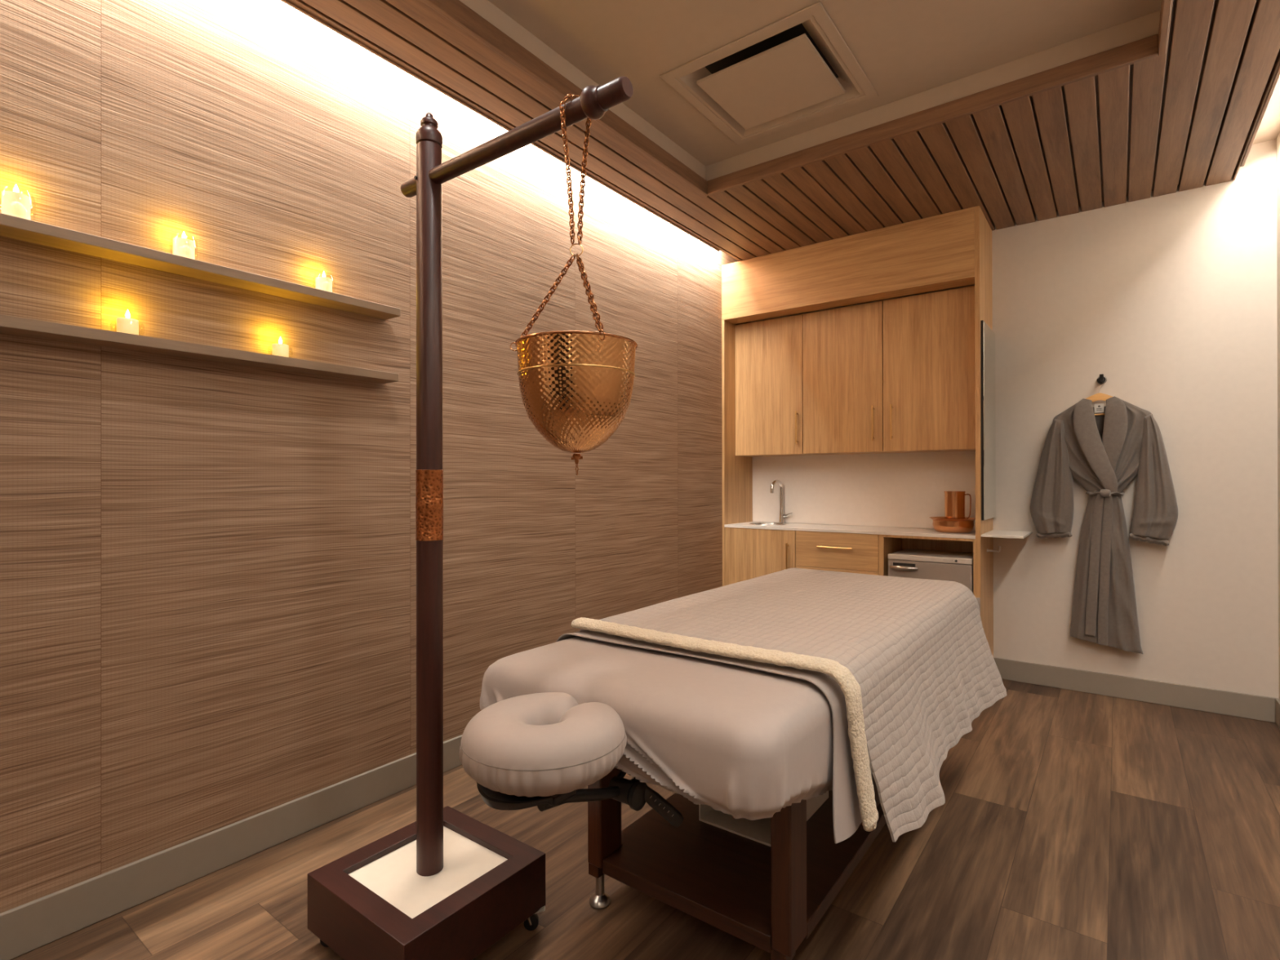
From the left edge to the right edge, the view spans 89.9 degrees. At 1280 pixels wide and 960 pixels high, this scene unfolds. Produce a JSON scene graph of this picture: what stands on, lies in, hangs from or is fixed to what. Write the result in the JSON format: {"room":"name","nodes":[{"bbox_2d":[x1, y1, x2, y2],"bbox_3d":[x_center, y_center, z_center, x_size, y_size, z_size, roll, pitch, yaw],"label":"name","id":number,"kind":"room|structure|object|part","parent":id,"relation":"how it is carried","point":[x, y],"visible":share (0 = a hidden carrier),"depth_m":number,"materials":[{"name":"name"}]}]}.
{"room":"spa massage room","nodes":[
{"label":"spa massage room","id":0,"kind":"room"},
{"bbox_2d":[0,0,751,913],"bbox_3d":[-1.085,-0.292,2.391,0.100,3.000,6.534,0,0,37],"label":"wall","id":1,"kind":"structure","parent":0,"point":[208,568],"depth_m":2.11,"materials":[{"name":"brown wood"}]},
{"bbox_2d":[0,314,398,383],"bbox_3d":[-1.455,-0.383,1.727,0.099,0.029,1.726,0,0,37],"label":"wall shelf","id":2,"kind":"object","parent":1,"relation":"attached to","point":[11,325],"visible":1,"depth_m":1.84,"materials":[{"name":"laminate"}]},
{"bbox_2d":[116,309,138,334],"bbox_3d":[-1.416,-0.435,1.771,0.078,0.074,0.078,0,0,37],"label":"votive candle","id":3,"kind":"object","parent":2,"relation":"on","point":[125,325],"visible":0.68,"depth_m":1.75,"materials":[{"name":"wax"}]},
{"bbox_2d":[271,336,288,357],"bbox_3d":[-1.175,-0.433,2.094,0.073,0.072,0.073,0,0,37],"label":"votive candle","id":4,"kind":"object","parent":2,"relation":"on","point":[278,349],"visible":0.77,"depth_m":2.08,"materials":[{"name":"wax"}]},
{"bbox_2d":[0,213,400,319],"bbox_3d":[-1.453,-0.627,1.730,0.099,0.028,1.734,0,0,37],"label":"wall shelf","id":5,"kind":"object","parent":1,"relation":"attached to","point":[11,226],"visible":1,"depth_m":1.85,"materials":[{"name":"laminate"}]},
{"bbox_2d":[1,183,30,219],"bbox_3d":[-1.551,-0.689,1.593,0.073,0.094,0.073,0,0,-31],"label":"votive candle","id":6,"kind":"object","parent":5,"relation":"on","point":[15,203],"visible":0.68,"depth_m":1.57,"materials":[{"name":"wax"}]},
{"bbox_2d":[173,231,195,259],"bbox_3d":[-1.337,-0.685,1.879,0.069,0.088,0.069,0,0,37],"label":"votive candle","id":7,"kind":"object","parent":5,"relation":"on","point":[182,246],"visible":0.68,"depth_m":1.86,"materials":[{"name":"wax"}]},
{"bbox_2d":[315,271,332,292],"bbox_3d":[-1.090,-0.681,2.209,0.069,0.080,0.069,0,0,37],"label":"votive candle","id":8,"kind":"object","parent":5,"relation":"on","point":[324,283],"visible":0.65,"depth_m":2.19,"materials":[{"name":"wax"}]},
{"bbox_2d":[0,734,462,959],"bbox_3d":[-1.172,1.146,2.171,0.014,0.122,5.880,0,0,37],"label":"baseboard","id":9,"kind":"structure","parent":1,"relation":"attached to","point":[24,928],"depth_m":1.93,"materials":[{"name":"paint"}]},
{"bbox_2d":[280,0,719,251],"bbox_3d":[-1.156,-1.557,2.000,0.014,0.075,5.620,0,0,37],"label":"trim","id":10,"kind":"structure","parent":1,"relation":"attached to","point":[286,2],"depth_m":2.54,"materials":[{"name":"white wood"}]},
{"bbox_2d":[10,679,1279,959],"bbox_3d":[0.113,1.253,1.495,3.082,0.100,6.534,0,0,37],"label":"floor","id":11,"kind":"structure","parent":0,"point":[1070,824],"depth_m":1.98,"materials":[{"name":"brown wood"}]},
{"bbox_2d":[307,75,633,959],"bbox_3d":[-0.378,0.114,1.565,0.882,2.181,0.432,0,0,37],"label":"stand","id":12,"kind":"object","parent":11,"relation":"on","point":[446,884],"visible":1,"depth_m":1.67,"materials":[{"name":"brown wood"}]},
{"bbox_3d":[-0.557,1.089,1.698,0.305,0.116,0.307,0,0,37],"label":"panel","id":13,"kind":"part","parent":12,"relation":"part of","materials":[{"name":"white stone"}]},
{"bbox_3d":[-0.335,-0.800,1.536,0.773,0.044,0.044,0,0,37],"label":"arm","id":14,"kind":"part","parent":12,"relation":"part of","materials":[{"name":"brown wood"}]},
{"bbox_3d":[-0.274,1.157,1.722,0.038,0.016,0.020,0,0,-4],"label":"brake lever","id":15,"kind":"part","parent":12,"relation":"part of","materials":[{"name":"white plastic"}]},
{"bbox_2d":[510,93,637,475],"bbox_3d":[-0.141,-0.422,1.389,0.271,0.825,0.264,0,0,9],"label":"copper bowl","id":16,"kind":"object","parent":12,"relation":"hanging from","point":[576,387],"visible":0.99,"depth_m":1.30,"materials":[{"name":"brown metal"}]},
{"bbox_3d":[-0.201,-0.391,1.384,0.123,0.195,0.013,0,0,-4],"label":"bowl chain","id":17,"kind":"part","parent":16,"relation":"part of","materials":[{"name":"gold metal"}]},
{"bbox_3d":[-0.139,-0.672,1.389,0.076,0.325,0.019,0,0,-28],"label":"arm chain","id":18,"kind":"part","parent":16,"relation":"part of","materials":[{"name":"gold metal"}]},
{"bbox_3d":[-0.136,-0.024,1.387,0.007,0.029,0.006,0,0,-29],"label":"drip chain","id":19,"kind":"part","parent":16,"relation":"part of","materials":[{"name":"gold metal"}]},
{"bbox_3d":[-0.107,-0.391,1.332,0.011,0.195,0.124,0,0,-28],"label":"bowl chain","id":20,"kind":"part","parent":16,"relation":"part of","materials":[{"name":"gold metal"}]},
{"bbox_3d":[-0.103,-0.391,1.442,0.013,0.196,0.125,0,0,32],"label":"bowl chain","id":21,"kind":"part","parent":16,"relation":"part of","materials":[{"name":"gold metal"}]},
{"bbox_2d":[587,768,886,959],"bbox_3d":[0.475,0.839,2.134,0.790,0.730,1.900,0,0,37],"label":"massage table","id":22,"kind":"object","parent":11,"relation":"on","point":[772,898],"visible":0.16,"depth_m":1.73,"materials":[{"name":"brown wood"}]},
{"bbox_2d":[458,692,684,826],"bbox_3d":[-0.098,0.588,1.338,0.312,0.294,0.598,0,0,37],"label":"cradle","id":23,"kind":"object","parent":22,"relation":"attached to","point":[540,750],"visible":1,"depth_m":1.14,"materials":[{"name":"fabric"}]},
{"bbox_2d":[458,692,626,796],"bbox_3d":[-0.187,0.497,1.219,0.313,0.112,0.302,0,0,37],"label":"cushion","id":24,"kind":"object","parent":23,"relation":"on","point":[545,744],"depth_m":1.12,"materials":[{"name":"fabric"}]},
{"bbox_3d":[-0.061,0.632,1.395,0.112,0.069,0.462,0,0,37],"label":"arm","id":25,"kind":"part","parent":23,"relation":"part of","materials":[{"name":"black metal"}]},
{"bbox_3d":[0.045,0.686,1.350,0.102,0.100,0.012,0,0,-17],"label":"lever","id":26,"kind":"part","parent":23,"relation":"part of","materials":[{"name":"black plastic"}]},
{"bbox_3d":[-0.101,0.835,1.831,0.050,0.491,0.095,0,0,37],"label":"leg","id":27,"kind":"part","parent":22,"relation":"part of","materials":[{"name":"brown wood"}]},
{"bbox_2d":[480,635,833,820],"bbox_3d":[0.469,0.569,2.126,0.820,0.246,1.945,0,0,37],"label":"fitted sheet","id":28,"kind":"object","parent":22,"relation":"on","point":[738,741],"visible":0.39,"depth_m":1.30,"materials":[{"name":"grey fabric"}]},
{"bbox_2d":[556,629,879,843],"bbox_3d":[0.161,0.603,1.691,0.851,0.342,0.335,0,0,37],"label":"sheet","id":29,"kind":"object","parent":28,"relation":"on","point":[846,816],"visible":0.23,"depth_m":1.41,"materials":[{"name":"grey fabric"}]},
{"bbox_2d":[571,617,878,831],"bbox_3d":[0.154,0.580,1.621,0.855,0.363,0.097,0,0,35],"label":"fleece blanket","id":30,"kind":"object","parent":29,"relation":"on","point":[846,681],"visible":1,"depth_m":1.43,"materials":[{"name":"beige fabric"}]},
{"bbox_2d":[579,568,1006,842],"bbox_3d":[0.662,0.629,2.278,0.979,0.430,1.574,0,0,37],"label":"quilt","id":31,"kind":"object","parent":28,"relation":"on","point":[918,652],"visible":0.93,"depth_m":1.90,"materials":[{"name":"fabric"}]},
{"bbox_2d":[698,791,828,846],"bbox_3d":[0.404,0.926,2.056,0.270,0.256,0.380,0,0,37],"label":"storage box","id":32,"kind":"object","parent":22,"relation":"on","point":[757,830],"visible":0.16,"depth_m":1.97,"materials":[{"name":"white plastic"}]},
{"bbox_3d":[0.348,0.833,1.496,0.050,0.491,0.095,0,0,37],"label":"leg","id":33,"kind":"part","parent":22,"relation":"part of","materials":[{"name":"brown wood"}]},
{"bbox_2d":[724,527,795,585],"bbox_3d":[0.927,0.721,4.524,0.526,0.776,0.466,0,0,37],"label":"base cabinet","id":34,"kind":"object","parent":11,"relation":"on","point":[749,553],"visible":0.43,"depth_m":4.38,"materials":[{"name":"brown wood"}]},
{"bbox_3d":[0.971,0.526,4.223,0.011,0.225,0.036,0,0,37],"label":"handle","id":35,"kind":"part","parent":34,"relation":"part of","materials":[{"name":"gold metal"}]},
{"bbox_2d":[724,521,975,538],"bbox_3d":[1.362,0.322,4.219,1.588,0.018,0.434,0,0,37],"label":"countertop","id":36,"kind":"structure","parent":34,"relation":"on","point":[928,532],"depth_m":4.08,"materials":[{"name":"white stone"}]},
{"bbox_2d":[749,522,787,524],"bbox_3d":[0.920,0.372,4.597,0.270,0.122,0.270,0,0,37],"label":"sink","id":37,"kind":"object","parent":36,"relation":"in","point":[754,523],"visible":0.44,"depth_m":4.68,"materials":[{"name":"silver metal"}]},
{"bbox_2d":[770,480,792,523],"bbox_3d":[1.018,0.156,4.676,0.167,0.317,0.094,0,0,-11],"label":"faucet","id":38,"kind":"object","parent":36,"relation":"on","point":[782,516],"visible":0.98,"depth_m":4.69,"materials":[{"name":"silver metal"}]},
{"bbox_3d":[0.997,0.103,4.667,0.138,0.212,0.025,0,0,-41],"label":"spout","id":39,"kind":"part","parent":38,"relation":"part of","materials":[{"name":"silver metal"}]},
{"bbox_3d":[1.079,0.255,4.675,0.077,0.039,0.020,0,0,37],"label":"lever","id":40,"kind":"part","parent":38,"relation":"part of","materials":[{"name":"silver metal"}]},
{"bbox_2d":[928,516,975,533],"bbox_3d":[1.870,0.268,3.826,0.261,0.086,0.261,0,0,37],"label":"basin","id":41,"kind":"object","parent":36,"relation":"in","point":[940,524],"visible":0.94,"depth_m":3.74,"materials":[{"name":"brown metal"}]},
{"bbox_2d":[943,491,971,519],"bbox_3d":[1.887,0.186,3.831,0.128,0.238,0.117,0,0,-15],"label":"jug","id":42,"kind":"object","parent":41,"relation":"in","point":[954,501],"visible":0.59,"depth_m":3.79,"materials":[{"name":"brown metal"}]},
{"bbox_3d":[1.945,0.158,3.801,0.035,0.153,0.012,0,0,25],"label":"handle","id":43,"kind":"part","parent":42,"relation":"part of","materials":[{"name":"orange metal"}]},
{"bbox_2d":[721,205,993,656],"bbox_3d":[1.370,-0.158,4.229,1.634,2.732,0.450,0,0,37],"label":"cabinet surround","id":44,"kind":"object","parent":11,"relation":"on","point":[951,250],"visible":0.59,"depth_m":3.95,"materials":[{"name":"brown wood"}]},
{"bbox_3d":[0.724,0.040,4.711,0.019,2.340,0.450,0,0,37],"label":"panel","id":45,"kind":"part","parent":44,"relation":"part of","materials":[{"name":"brown wood"}]},
{"bbox_3d":[2.015,-0.160,3.748,0.024,2.732,0.450,0,0,37],"label":"panel","id":46,"kind":"part","parent":44,"relation":"part of","materials":[{"name":"brown wood"}]},
{"bbox_2d":[980,320,995,519],"bbox_3d":[2.038,-0.333,3.746,0.016,1.117,0.418,0,0,37],"label":"wall mirror","id":47,"kind":"object","parent":44,"relation":"attached to","point":[988,402],"visible":1,"depth_m":3.70,"materials":[{"name":"grey mirror"}]},
{"bbox_2d":[986,546,1000,552],"bbox_3d":[2.049,0.401,3.711,0.069,0.040,0.022,0,0,37],"label":"coat hook","id":48,"kind":"object","parent":44,"relation":"attached to","point":[999,547],"visible":1,"depth_m":3.70,"materials":[{"name":"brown metal"}]},
{"bbox_2d":[981,529,1031,538],"bbox_3d":[2.111,0.310,3.682,0.204,0.012,0.438,0,0,37],"label":"ledge","id":49,"kind":"object","parent":44,"relation":"attached to","point":[994,533],"visible":1,"depth_m":3.59,"materials":[{"name":"white stone"}]},
{"bbox_3d":[1.382,1.159,4.243,1.588,0.098,0.370,0,0,37],"label":"trim","id":50,"kind":"structure","parent":11,"relation":"on","visible":0},
{"bbox_2d":[795,530,878,575],"bbox_3d":[1.352,0.720,4.207,0.532,0.776,0.466,0,0,37],"label":"drawer unit","id":51,"kind":"object","parent":50,"relation":"on","point":[851,553],"visible":0.39,"depth_m":4.04,"materials":[{"name":"brown wood"}]},
{"bbox_3d":[1.228,0.425,4.032,0.224,0.011,0.036,0,0,37],"label":"handle","id":52,"kind":"part","parent":51,"relation":"part of","materials":[{"name":"gold metal"}]},
{"bbox_3d":[1.240,0.697,4.056,0.529,0.269,0.019,0,0,37],"label":"drawer","id":53,"kind":"part","parent":51,"relation":"part of","materials":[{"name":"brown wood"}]},
{"bbox_2d":[878,534,975,596],"bbox_3d":[1.788,0.718,3.903,0.528,0.776,0.430,0,0,37],"label":"niche","id":54,"kind":"object","parent":50,"relation":"on","point":[887,544],"visible":0.13,"depth_m":3.98,"materials":[{"name":"brown wood"}]},
{"bbox_2d":[888,548,973,592],"bbox_3d":[1.782,0.765,3.863,0.455,0.642,0.443,0,0,37],"label":"mini fridge","id":55,"kind":"object","parent":54,"relation":"in","point":[949,566],"visible":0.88,"depth_m":3.73,"materials":[{"name":"silver plastic"}]},
{"bbox_3d":[1.555,0.518,3.786,0.160,0.025,0.046,0,0,37],"label":"handle","id":56,"kind":"part","parent":55,"relation":"part of","materials":[{"name":"silver metal"}]},
{"bbox_3d":[1.687,0.459,3.736,0.455,0.032,0.045,0,0,37],"label":"control panel","id":57,"kind":"part","parent":55,"relation":"part of","materials":[{"name":"silver metal"}]},
{"bbox_2d":[488,0,1279,166],"bbox_3d":[0.108,-1.743,1.502,2.882,0.107,6.334,0,0,37],"label":"ceiling","id":58,"kind":"structure","parent":0,"point":[904,48],"depth_m":2.44,"materials":[{"name":"paint"}]},
{"bbox_2d":[659,1,878,146],"bbox_3d":[0.564,-1.715,2.740,0.690,0.084,0.690,0,0,37],"label":"ceiling vent","id":59,"kind":"object","parent":58,"relation":"in","point":[781,75],"visible":1,"depth_m":2.70,"materials":[{"name":"metal"}]},
{"bbox_3d":[0.564,-1.680,2.740,0.480,0.013,0.444,0,0,37],"label":"plate","id":60,"kind":"part","parent":59,"relation":"part of","materials":[{"name":"paint"}]},
{"bbox_2d":[751,138,1278,697],"bbox_3d":[2.035,-0.294,4.077,2.882,3.000,0.100,0,0,37],"label":"wall","id":61,"kind":"structure","parent":0,"point":[1171,298],"depth_m":3.42,"materials":[{"name":"paint"}]},
{"bbox_2d":[288,0,784,261],"bbox_3d":[-0.801,-1.560,2.180,0.340,0.069,6.334,0,0,37],"label":"ceiling panel","id":62,"kind":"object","parent":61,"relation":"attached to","point":[411,34],"depth_m":2.54,"materials":[{"name":"brown wood"}]},
{"bbox_2d":[420,0,709,196],"bbox_3d":[-0.795,-1.558,1.885,0.022,0.073,3.868,0,0,37],"label":"trim","id":63,"kind":"structure","parent":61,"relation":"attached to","point":[455,11],"depth_m":2.44,"materials":[{"name":"brown wood"}]},
{"bbox_2d":[459,0,705,179],"bbox_3d":[-0.776,-1.640,2.162,0.277,0.092,6.334,0,0,37],"label":"trim","id":64,"kind":"structure","parent":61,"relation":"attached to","point":[486,9],"depth_m":2.56,"materials":[{"name":"paint"}]},
{"bbox_2d":[734,314,817,457],"bbox_3d":[0.967,-0.653,4.593,0.514,0.953,0.308,0,0,37],"label":"upper cabinet","id":65,"kind":"object","parent":61,"relation":"attached to","point":[769,372],"visible":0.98,"depth_m":4.49,"materials":[{"name":"brown wood"}]},
{"bbox_3d":[1.063,-0.357,4.351,0.011,0.222,0.036,0,0,37],"label":"handle","id":66,"kind":"part","parent":65,"relation":"part of","materials":[{"name":"gold metal"}]},
{"bbox_2d":[752,450,975,529],"bbox_3d":[1.496,-0.407,4.404,1.588,1.438,0.020,0,0,37],"label":"backsplash","id":67,"kind":"structure","parent":61,"relation":"attached to","point":[896,490],"depth_m":4.37,"materials":[{"name":"white paint"}]},
{"bbox_2d":[802,285,975,454],"bbox_3d":[1.603,-0.655,4.118,1.073,0.953,0.308,0,0,37],"label":"upper cabinet","id":68,"kind":"object","parent":61,"relation":"attached to","point":[894,375],"visible":0.91,"depth_m":4.00,"materials":[{"name":"brown wood"}]},
{"bbox_3d":[1.320,-0.652,4.194,0.524,0.948,0.019,0,0,37],"label":"door","id":69,"kind":"part","parent":68,"relation":"part of","materials":[{"name":"brown wood"}]},
{"bbox_3d":[1.471,-0.359,4.047,0.011,0.222,0.036,0,0,37],"label":"handle","id":70,"kind":"part","parent":68,"relation":"part of","materials":[{"name":"gold metal"}]},
{"bbox_3d":[1.562,-0.359,3.979,0.011,0.222,0.036,0,0,37],"label":"handle","id":71,"kind":"part","parent":68,"relation":"part of","materials":[{"name":"gold metal"}]},
{"bbox_3d":[1.751,-0.654,3.872,0.541,0.948,0.019,0,0,37],"label":"door","id":72,"kind":"part","parent":68,"relation":"part of","materials":[{"name":"brown wood"}]},
{"bbox_2d":[705,10,1159,181],"bbox_3d":[1.558,-1.641,3.457,1.913,0.092,1.466,0,0,37],"label":"trim","id":73,"kind":"structure","parent":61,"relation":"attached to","point":[1148,25],"depth_m":2.71,"materials":[{"name":"paint"}]},
{"bbox_2d":[707,34,1158,195],"bbox_3d":[1.113,-1.560,2.861,1.869,0.073,0.022,0,0,37],"label":"trim","id":74,"kind":"structure","parent":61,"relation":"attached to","point":[1147,48],"depth_m":2.69,"materials":[{"name":"brown wood"}]},
{"bbox_2d":[706,53,1165,250],"bbox_3d":[1.558,-1.561,3.457,1.914,0.069,1.466,0,0,37],"label":"ceiling panel","id":75,"kind":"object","parent":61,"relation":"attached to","point":[1087,143],"depth_m":3.18,"materials":[{"name":"brown wood"}]},
{"bbox_2d":[1097,373,1106,384],"bbox_3d":[2.572,-0.563,3.569,0.045,0.049,0.070,0,0,37],"label":"wall hook","id":76,"kind":"object","parent":61,"relation":"attached to","point":[1101,379],"visible":1,"depth_m":3.58,"materials":[{"name":"black metal"}]},
{"bbox_2d":[1085,376,1112,415],"bbox_3d":[2.565,-0.470,3.577,0.300,0.220,0.014,0,0,37],"label":"clothes hanger","id":77,"kind":"object","parent":76,"relation":"hanging from","point":[1097,397],"visible":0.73,"depth_m":3.57,"materials":[{"name":"brown wood"}]},
{"bbox_2d":[1030,395,1178,653],"bbox_3d":[2.543,0.241,3.542,0.667,1.395,0.129,0,0,37],"label":"bathrobe","id":78,"kind":"object","parent":77,"relation":"hanging from","point":[1104,454],"visible":1,"depth_m":3.50,"materials":[{"name":"grey fabric"}]},
{"bbox_3d":[2.488,-0.183,3.591,0.300,0.535,0.051,0,0,37],"label":"panel","id":79,"kind":"part","parent":78,"relation":"part of","materials":[{"name":"grey fabric"}]},
{"bbox_3d":[2.582,-0.164,3.583,0.421,0.495,0.017,0,0,37],"label":"panel","id":80,"kind":"part","parent":78,"relation":"part of","materials":[{"name":"grey fabric"}]},
{"bbox_3d":[2.644,-0.186,3.480,0.229,0.540,0.046,0,0,37],"label":"panel","id":81,"kind":"part","parent":78,"relation":"part of","materials":[{"name":"grey fabric"}]},
{"bbox_3d":[2.590,-0.561,3.593,0.045,0.045,0.012,0,0,37],"label":"plate","id":82,"kind":"part","parent":76,"relation":"part of","materials":[{"name":"black metal"}]},
{"bbox_2d":[993,657,1275,722],"bbox_3d":[2.651,1.143,3.544,1.236,0.122,0.014,0,0,37],"label":"baseboard","id":83,"kind":"structure","parent":61,"relation":"attached to","point":[1250,706],"depth_m":3.47,"materials":[{"name":"paint"}]},
{"bbox_2d":[1158,0,1172,56],"bbox_3d":[0.720,-1.564,0.754,0.022,0.073,3.868,0,0,37],"label":"trim","id":84,"kind":"structure","parent":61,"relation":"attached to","point":[1166,5],"depth_m":2.16,"materials":[{"name":"brown wood"}]},
{"bbox_2d":[1150,0,1279,197],"bbox_3d":[1.004,-1.566,0.833,0.339,0.069,6.334,0,0,37],"label":"ceiling panel","id":85,"kind":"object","parent":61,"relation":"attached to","point":[1222,61],"depth_m":2.50,"materials":[{"name":"brown wood"}]},
{"bbox_2d":[1276,132,1279,699],"bbox_3d":[1.305,-0.301,0.607,0.100,3.000,6.534,0,0,37],"label":"wall","id":86,"kind":"structure","parent":0,"point":[1278,135],"depth_m":3.15,"materials":[{"name":"paint"}]},
{"bbox_2d":[1240,64,1279,166],"bbox_3d":[1.091,-1.564,0.654,0.014,0.075,6.150,0,0,37],"label":"trim","id":87,"kind":"structure","parent":86,"relation":"attached to","point":[1277,73],"depth_m":2.67,"materials":[{"name":"brown wood"}]},
{"bbox_2d":[1275,697,1279,728],"bbox_3d":[1.262,1.138,0.638,0.014,0.122,6.334,0,0,37],"label":"baseboard","id":88,"kind":"structure","parent":86,"relation":"attached to","point":[1277,700],"depth_m":3.13,"materials":[{"name":"paint"}]}
]}

